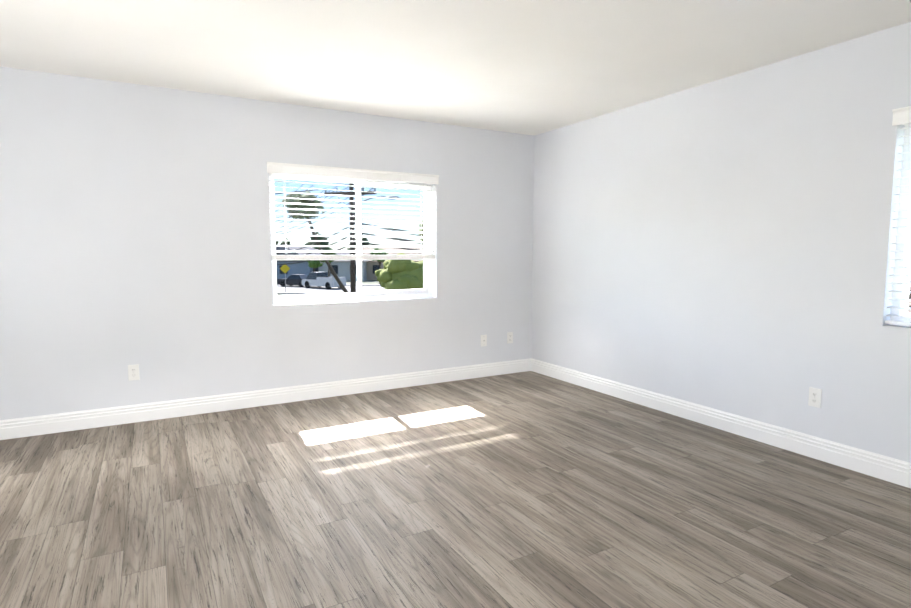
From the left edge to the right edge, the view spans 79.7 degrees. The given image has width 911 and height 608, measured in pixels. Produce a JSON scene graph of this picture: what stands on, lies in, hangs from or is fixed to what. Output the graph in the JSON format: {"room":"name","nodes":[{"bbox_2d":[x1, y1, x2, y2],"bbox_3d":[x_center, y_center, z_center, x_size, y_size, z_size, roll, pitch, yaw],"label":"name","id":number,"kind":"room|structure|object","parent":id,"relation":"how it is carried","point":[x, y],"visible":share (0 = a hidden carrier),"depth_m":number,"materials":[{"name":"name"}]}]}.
{"room":"empty living room","nodes":[
{"label":"empty living room","id":0,"kind":"room"},
{"bbox_2d":[0,66,533,419],"bbox_3d":[-1.502,-0.395,4.507,5.520,2.440,0.160,-3,6,-29],"label":"wall","id":1,"kind":"structure","parent":0,"point":[135,224],"depth_m":4.16,"materials":[{"name":"paint"}]},
{"bbox_2d":[128,364,139,380],"bbox_3d":[-2.364,0.503,4.011,0.070,0.115,0.008,-3,6,-29],"label":"electrical outlet","id":2,"kind":"object","parent":1,"relation":"attached to","point":[133,372],"visible":1,"depth_m":4.01,"materials":[{"name":"white plastic"}]},
{"bbox_2d":[0,358,530,439],"bbox_3d":[-1.458,0.761,4.539,5.200,0.131,0.017,-3,6,-29],"label":"baseboard","id":3,"kind":"structure","parent":1,"relation":"attached to","point":[51,423],"depth_m":4.37,"materials":[{"name":"white wood"}]},
{"bbox_2d":[269,173,432,303],"bbox_3d":[-0.890,-0.585,4.873,1.500,1.110,0.071,-3,6,-29],"label":"window","id":4,"kind":"structure","parent":1,"relation":"in","point":[304,281],"depth_m":4.85,"materials":[{"name":"glass"}]},
{"bbox_2d":[267,162,438,259],"bbox_3d":[-0.844,-0.776,4.772,1.532,0.779,0.093,-3,6,-29],"label":"window blind","id":5,"kind":"object","parent":4,"relation":"attached to","point":[318,171],"visible":0.85,"depth_m":4.72,"materials":[{"name":"white plastic"}]},
{"bbox_2d":[481,335,486,346],"bbox_3d":[0.288,0.369,5.482,0.070,0.115,0.019,-3,6,-29],"label":"outlet","id":6,"kind":"object","parent":1,"relation":"attached to","point":[483,340],"visible":1,"depth_m":5.49,"materials":[{"name":"white plastic"}]},
{"bbox_2d":[507,332,512,343],"bbox_3d":[0.564,0.349,5.642,0.070,0.115,0.008,-3,6,-29],"label":"electrical outlet","id":7,"kind":"object","parent":1,"relation":"attached to","point":[509,337],"visible":1,"depth_m":5.64,"materials":[{"name":"white plastic"}]},
{"bbox_2d":[0,371,910,607],"bbox_3d":[0.149,1.156,1.691,5.520,0.120,6.920,-3,6,-29],"label":"floor","id":8,"kind":"structure","parent":0,"point":[529,489],"depth_m":2.65,"materials":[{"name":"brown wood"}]},
{"bbox_2d":[0,0,910,135],"bbox_3d":[0.149,-1.392,1.450,5.520,0.120,6.920,-3,6,-29],"label":"ceiling","id":9,"kind":"structure","parent":0,"point":[532,67],"depth_m":3.18,"materials":[{"name":"paint"}]},
{"bbox_2d":[531,22,910,462],"bbox_3d":[2.488,-0.241,2.873,0.160,2.440,6.600,-3,6,-29],"label":"wall","id":10,"kind":"structure","parent":0,"point":[724,244],"depth_m":3.65,"materials":[{"name":"paint"}]},
{"bbox_2d":[531,358,910,487],"bbox_3d":[2.410,0.912,2.939,0.017,0.131,6.600,-3,6,-29],"label":"baseboard","id":11,"kind":"structure","parent":10,"relation":"attached to","point":[888,469],"depth_m":3.67,"materials":[{"name":"white wood"}]},
{"bbox_2d":[808,387,821,407],"bbox_3d":[2.185,0.569,3.321,0.008,0.115,0.070,-3,6,-29],"label":"outlet","id":12,"kind":"object","parent":10,"relation":"attached to","point":[815,394],"visible":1,"depth_m":3.32,"materials":[{"name":"white plastic"}]},
{"bbox_2d":[890,124,910,326],"bbox_3d":[2.668,-0.406,2.605,0.071,1.120,0.915,-3,6,-29],"label":"window","id":13,"kind":"structure","parent":10,"relation":"in","point":[904,214],"depth_m":2.98,"materials":[{"name":"white plastic"}]},
{"bbox_2d":[885,106,910,325],"bbox_3d":[2.586,-0.425,2.558,0.094,1.142,0.947,-3,6,-29],"label":"window blind","id":14,"kind":"object","parent":13,"relation":"attached to","point":[901,116],"visible":0.98,"depth_m":2.91,"materials":[{"name":"white plastic"}]}
]}

